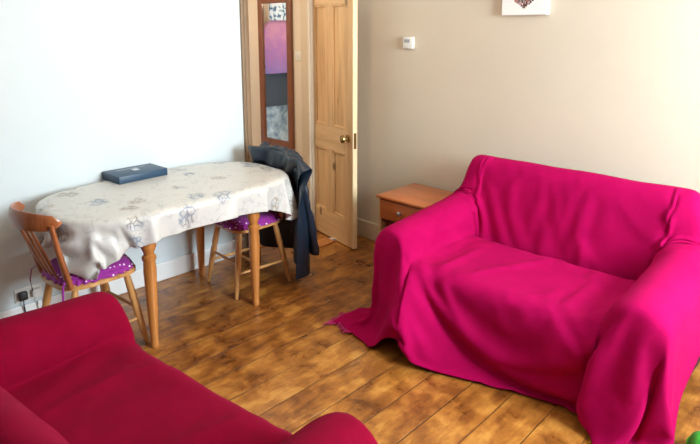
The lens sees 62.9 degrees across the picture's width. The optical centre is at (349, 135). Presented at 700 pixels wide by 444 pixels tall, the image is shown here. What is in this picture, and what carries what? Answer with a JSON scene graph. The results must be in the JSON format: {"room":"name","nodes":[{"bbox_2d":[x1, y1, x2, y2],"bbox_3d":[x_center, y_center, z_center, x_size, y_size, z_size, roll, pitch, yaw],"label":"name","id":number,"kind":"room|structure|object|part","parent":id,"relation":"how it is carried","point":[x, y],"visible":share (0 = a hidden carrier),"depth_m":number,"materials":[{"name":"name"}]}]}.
{"room":"living room","nodes":[
{"label":"living room","id":0,"kind":"room"},
{"bbox_2d":[0,0,247,311],"bbox_3d":[-1.963,-0.151,3.150,0.130,2.550,4.950,10,14,43],"label":"wall","id":1,"kind":"structure","parent":0,"point":[88,88],"depth_m":3.52,"materials":[{"name":"white paint"}]},
{"bbox_2d":[14,282,42,311],"bbox_3d":[-1.861,0.989,3.342,0.042,0.235,0.152,10,14,43],"label":"wall socket","id":2,"kind":"object","parent":1,"relation":"attached to","point":[25,293],"visible":0.84,"depth_m":3.33,"materials":[{"name":"white plastic"}]},
{"bbox_2d":[0,237,243,318],"bbox_3d":[-2.227,1.107,2.998,0.018,0.130,4.040,10,14,43],"label":"baseboard","id":3,"kind":"structure","parent":1,"relation":"attached to","point":[167,269],"depth_m":3.92,"materials":[{"name":"white"}]},
{"bbox_2d":[239,0,252,250],"bbox_3d":[-0.766,-0.144,4.290,0.030,2.120,0.065,10,14,43],"label":"trim","id":4,"kind":"structure","parent":1,"relation":"attached to","point":[244,19],"depth_m":4.22,"materials":[{"name":"beige wood"}]},
{"bbox_2d":[300,0,314,218],"bbox_3d":[-0.360,-0.237,4.793,0.160,2.120,0.075,10,14,43],"label":"trim","id":5,"kind":"structure","parent":1,"relation":"attached to","point":[306,6],"depth_m":4.75,"materials":[{"name":"beige wood"}]},
{"bbox_2d":[313,0,357,248],"bbox_3d":[-0.168,-0.138,4.575,0.134,1.980,0.682,-7,13,-33],"label":"door","id":6,"kind":"structure","parent":1,"relation":"in","point":[335,22],"depth_m":4.50,"materials":[{"name":"brown wood"}]},
{"bbox_3d":[-0.234,-0.567,4.614,0.017,0.950,0.182,-7,13,-33],"label":"panel moulding","id":7,"kind":"part","parent":6,"relation":"part of","materials":[{"name":"brown wood"}]},
{"bbox_3d":[-0.227,-0.568,4.618,0.008,0.950,0.182,-7,13,-33],"label":"panel","id":8,"kind":"part","parent":6,"relation":"part of","materials":[{"name":"brown wood"}]},
{"bbox_3d":[-0.234,0.347,4.783,0.017,0.530,0.182,-7,13,-33],"label":"panel moulding","id":9,"kind":"part","parent":6,"relation":"part of","materials":[{"name":"brown wood"}]},
{"bbox_3d":[-0.227,0.346,4.788,0.008,0.530,0.182,-7,13,-33],"label":"panel","id":10,"kind":"part","parent":6,"relation":"part of","materials":[{"name":"brown wood"}]},
{"bbox_3d":[-0.150,-1.064,4.412,0.041,0.100,0.457,-7,13,-33],"label":"rail","id":11,"kind":"part","parent":6,"relation":"part of","materials":[{"name":"brown wood"}]},
{"bbox_3d":[-0.150,0.013,4.611,0.041,0.190,0.457,-7,13,-33],"label":"rail","id":12,"kind":"part","parent":6,"relation":"part of","materials":[{"name":"brown wood"}]},
{"bbox_3d":[-0.150,0.731,4.744,0.041,0.210,0.457,-7,13,-33],"label":"rail","id":13,"kind":"part","parent":6,"relation":"part of","materials":[{"name":"brown wood"}]},
{"bbox_3d":[-0.081,-0.526,4.392,0.017,0.950,0.182,-7,13,-33],"label":"panel moulding","id":14,"kind":"part","parent":6,"relation":"part of","materials":[{"name":"brown wood"}]},
{"bbox_3d":[-0.081,0.388,4.561,0.017,0.530,0.182,-7,13,-33],"label":"panel moulding","id":15,"kind":"part","parent":6,"relation":"part of","materials":[{"name":"brown wood"}]},
{"bbox_3d":[-0.074,-0.527,4.396,0.008,0.950,0.182,-7,13,-33],"label":"panel","id":16,"kind":"part","parent":6,"relation":"part of","materials":[{"name":"brown wood"}]},
{"bbox_3d":[-0.074,0.387,4.566,0.008,0.530,0.182,-7,13,-33],"label":"panel","id":17,"kind":"part","parent":6,"relation":"part of","materials":[{"name":"brown wood"}]},
{"bbox_3d":[-0.041,0.023,4.353,0.066,0.064,0.064,-7,13,-33],"label":"knob","id":18,"kind":"part","parent":6,"relation":"part of","materials":[{"name":"gold metal"}]},
{"bbox_3d":[0.038,0.039,4.332,0.024,0.120,0.001,-7,13,-33],"label":"latch plate","id":19,"kind":"part","parent":6,"relation":"part of","materials":[{"name":"gold metal"}]},
{"bbox_2d":[116,229,699,443],"bbox_3d":[-0.754,1.345,2.234,6.500,0.060,5.150,10,14,43],"label":"floor","id":20,"kind":"structure","parent":0,"point":[276,359],"depth_m":2.95,"materials":[{"name":"brown wood"}]},
{"bbox_2d":[8,201,148,342],"bbox_3d":[-1.432,0.735,3.002,0.410,0.866,0.553,8,13,38],"label":"dining chair","id":21,"kind":"object","parent":20,"relation":"on","point":[26,222],"visible":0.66,"depth_m":2.83,"materials":[{"name":"brown wood"}]},
{"bbox_3d":[-1.652,0.545,2.963,0.113,0.357,0.042,-6,12,-30],"label":"post","id":22,"kind":"part","parent":21,"relation":"part of","materials":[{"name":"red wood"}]},
{"bbox_3d":[-1.563,0.385,2.773,0.410,0.095,0.139,8,13,38],"label":"crest rail","id":23,"kind":"part","parent":21,"relation":"part of","materials":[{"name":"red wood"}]},
{"bbox_3d":[-1.627,0.944,3.053,0.119,0.435,0.042,-4,11,-19],"label":"leg","id":24,"kind":"part","parent":21,"relation":"part of","materials":[{"name":"brown wood"}]},
{"bbox_3d":[-1.390,0.584,2.753,0.042,0.357,0.113,3,11,18],"label":"post","id":25,"kind":"part","parent":21,"relation":"part of","materials":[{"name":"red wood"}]},
{"bbox_3d":[-1.380,0.981,2.856,0.042,0.435,0.119,1,11,7],"label":"leg","id":26,"kind":"part","parent":21,"relation":"part of","materials":[{"name":"brown wood"}]},
{"bbox_2d":[30,254,133,300],"bbox_3d":[-1.399,0.724,3.039,0.421,0.166,0.427,8,13,38],"label":"seat cushion","id":27,"kind":"object","parent":21,"relation":"on","point":[125,263],"visible":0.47,"depth_m":2.93,"materials":[{"name":"purple fabric"}]},
{"bbox_3d":[-1.394,0.716,3.046,0.410,0.032,0.400,8,13,38],"label":"seat","id":28,"kind":"part","parent":21,"relation":"part of","materials":[{"name":"brown wood"}]},
{"bbox_3d":[-1.411,0.896,3.314,0.042,0.435,0.111,1,11,4],"label":"leg","id":29,"kind":"part","parent":21,"relation":"part of","materials":[{"name":"brown wood"}]},
{"bbox_3d":[-1.164,0.932,3.117,0.111,0.435,0.042,-3,11,-15],"label":"leg","id":30,"kind":"part","parent":21,"relation":"part of","materials":[{"name":"brown wood"}]},
{"bbox_2d":[100,212,259,347],"bbox_3d":[-1.059,0.686,3.507,0.820,0.773,1.435,10,14,43],"label":"dining table","id":31,"kind":"object","parent":20,"relation":"on","point":[149,263],"visible":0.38,"depth_m":3.47,"materials":[{"name":"orange wood"}]},
{"bbox_3d":[-1.065,0.783,3.060,0.082,0.745,0.082,10,14,43],"label":"leg","id":32,"kind":"part","parent":31,"relation":"part of","materials":[{"name":"orange wood"}]},
{"bbox_2d":[34,161,297,279],"bbox_3d":[-1.052,0.444,3.454,0.850,0.310,1.515,10,14,43],"label":"tablecloth","id":33,"kind":"object","parent":31,"relation":"on","point":[101,221],"visible":0.96,"depth_m":3.11,"materials":[{"name":"fabric"}]},
{"bbox_2d":[102,163,167,184],"bbox_3d":[-1.356,0.239,3.615,0.229,0.055,0.327,9,14,40],"label":"flat box","id":34,"kind":"object","parent":33,"relation":"on","point":[125,175],"visible":0.99,"depth_m":3.56,"materials":[{"name":"blue cardboard"}]},
{"bbox_3d":[-1.044,0.614,3.971,0.082,0.745,0.082,10,14,43],"label":"leg","id":35,"kind":"part","parent":31,"relation":"part of","materials":[{"name":"orange wood"}]},
{"bbox_3d":[-0.591,0.694,3.539,0.082,0.745,0.082,10,14,43],"label":"leg","id":36,"kind":"part","parent":31,"relation":"part of","materials":[{"name":"orange wood"}]},
{"bbox_2d":[207,179,290,299],"bbox_3d":[-0.654,0.567,3.904,0.553,0.866,0.410,-9,14,-41],"label":"dining chair","id":37,"kind":"object","parent":20,"relation":"on","point":[238,252],"visible":0.39,"depth_m":3.86,"materials":[{"name":"brown wood"}]},
{"bbox_3d":[-0.931,0.785,3.910,0.111,0.435,0.042,-1,11,-6],"label":"leg","id":38,"kind":"part","parent":37,"relation":"part of","materials":[{"name":"brown wood"}]},
{"bbox_3d":[-0.719,0.829,3.676,0.042,0.435,0.111,2,11,12],"label":"leg","id":39,"kind":"part","parent":37,"relation":"part of","materials":[{"name":"brown wood"}]},
{"bbox_3d":[-0.699,0.565,3.863,0.400,0.032,0.410,-9,14,-41],"label":"seat","id":40,"kind":"part","parent":37,"relation":"part of","materials":[{"name":"brown wood"}]},
{"bbox_2d":[215,210,292,231],"bbox_3d":[-0.693,0.569,3.871,0.459,0.166,0.453,-9,14,-41],"label":"seat cushion","id":41,"kind":"object","parent":37,"relation":"on","point":[266,218],"visible":0.38,"depth_m":3.69,"materials":[{"name":"purple fabric"}]},
{"bbox_3d":[-0.463,0.787,3.901,0.119,0.435,0.042,-2,11,-10],"label":"leg","id":42,"kind":"part","parent":37,"relation":"part of","materials":[{"name":"brown wood"}]},
{"bbox_2d":[247,141,318,279],"bbox_3d":[-0.433,0.485,4.032,0.292,0.858,0.735,-8,13,-38],"label":"leather jacket","id":43,"kind":"object","parent":37,"relation":"hanging from","point":[302,238],"visible":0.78,"depth_m":3.84,"materials":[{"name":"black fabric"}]},
{"bbox_2d":[291,237,335,252],"bbox_3d":[-0.288,0.878,4.556,0.110,0.012,0.400,9,14,39],"label":"threshold strip","id":44,"kind":"object","parent":20,"relation":"on","point":[325,241],"visible":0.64,"depth_m":4.63,"materials":[{"name":"brown wood"}]},
{"bbox_2d":[376,183,453,232],"bbox_3d":[0.478,0.689,4.034,0.422,0.575,0.452,10,14,43],"label":"nightstand","id":45,"kind":"object","parent":20,"relation":"on","point":[395,205],"visible":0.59,"depth_m":3.93,"materials":[{"name":"orange wood"}]},
{"bbox_3d":[0.350,0.671,4.183,0.018,0.555,0.405,10,14,43],"label":"panel","id":46,"kind":"part","parent":45,"relation":"part of","materials":[{"name":"brown wood"}]},
{"bbox_3d":[0.471,0.502,3.992,0.368,0.138,0.372,10,14,43],"label":"drawer","id":47,"kind":"part","parent":45,"relation":"part of","materials":[{"name":"orange wood"}]},
{"bbox_2d":[686,431,699,443],"bbox_3d":[1.488,1.254,2.193,0.335,0.126,0.335,5,11,24],"label":"floor cushion","id":48,"kind":"object","parent":20,"relation":"on","point":[694,438],"visible":1,"depth_m":2.31,"materials":[{"name":"green fabric"}]},
{"bbox_3d":[1.016,0.701,3.089,1.520,0.895,0.930,10,14,43],"label":"sofa","id":49,"kind":"object","parent":20,"relation":"on","visible":0},
{"bbox_2d":[323,155,699,443],"bbox_3d":[0.888,0.697,3.047,1.872,0.914,1.196,10,14,43],"label":"throw","id":50,"kind":"object","parent":49,"relation":"on","point":[578,291],"visible":1,"depth_m":2.88,"materials":[{"name":"fabric"}]},
{"bbox_3d":[-0.787,0.949,1.702,1.520,0.914,0.930,8,13,36],"label":"sofa","id":51,"kind":"object","parent":20,"relation":"on","visible":0},
{"bbox_2d":[0,291,377,443],"bbox_3d":[-0.764,0.929,1.716,1.826,0.923,1.068,8,13,36],"label":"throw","id":52,"kind":"object","parent":51,"relation":"on","point":[74,370],"visible":1,"depth_m":1.98,"materials":[{"name":"fabric"}]},
{"bbox_2d":[248,0,699,223],"bbox_3d":[1.004,-0.268,3.778,6.300,2.550,0.100,10,14,43],"label":"wall","id":53,"kind":"structure","parent":0,"point":[606,87],"depth_m":3.64,"materials":[{"name":"beige paint"}]},
{"bbox_2d":[257,0,294,149],"bbox_3d":[-0.685,-0.584,5.293,0.475,1.380,0.030,10,14,43],"label":"wall mirror","id":54,"kind":"object","parent":53,"relation":"attached to","point":[275,17],"visible":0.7,"depth_m":5.29,"materials":[{"name":"multicoloured mirror"}]},
{"bbox_2d":[262,3,287,141],"bbox_3d":[-0.682,-0.585,5.295,0.361,1.266,0.006,10,14,43],"label":"mirror glass","id":55,"kind":"object","parent":54,"relation":"attached to","point":[274,15],"depth_m":5.30,"materials":[{"name":"multicoloured mirror"}]},
{"bbox_2d":[295,51,300,60],"bbox_3d":[-0.457,-0.706,5.056,0.086,0.086,0.015,10,14,43],"label":"light switch","id":56,"kind":"object","parent":53,"relation":"attached to","point":[297,53],"visible":0.75,"depth_m":5.05,"materials":[{"name":"white plastic"}]},
{"bbox_2d":[357,218,378,240],"bbox_3d":[1.512,1.017,3.430,4.770,0.150,0.020,10,14,43],"label":"baseboard","id":57,"kind":"structure","parent":53,"relation":"attached to","point":[366,229],"depth_m":4.72,"materials":[{"name":"beige wood"}]},
{"bbox_2d":[403,37,414,48],"bbox_3d":[0.428,-0.681,4.177,0.092,0.086,0.030,10,14,43],"label":"thermostat","id":58,"kind":"object","parent":53,"relation":"attached to","point":[408,42],"visible":1,"depth_m":4.16,"materials":[{"name":"white plastic"}]},
{"bbox_2d":[502,0,549,14],"bbox_3d":[1.075,-0.892,3.495,0.300,0.300,0.036,10,14,43],"label":"picture","id":59,"kind":"object","parent":53,"relation":"attached to","point":[509,7],"visible":1,"depth_m":3.49,"materials":[{"name":"white paper"}]},
{"bbox_2d":[514,0,533,7],"bbox_3d":[1.061,-0.873,3.487,0.207,0.189,0.001,10,14,43],"label":"print","id":60,"kind":"object","parent":59,"relation":"attached to","point":[526,3],"depth_m":3.50}
]}

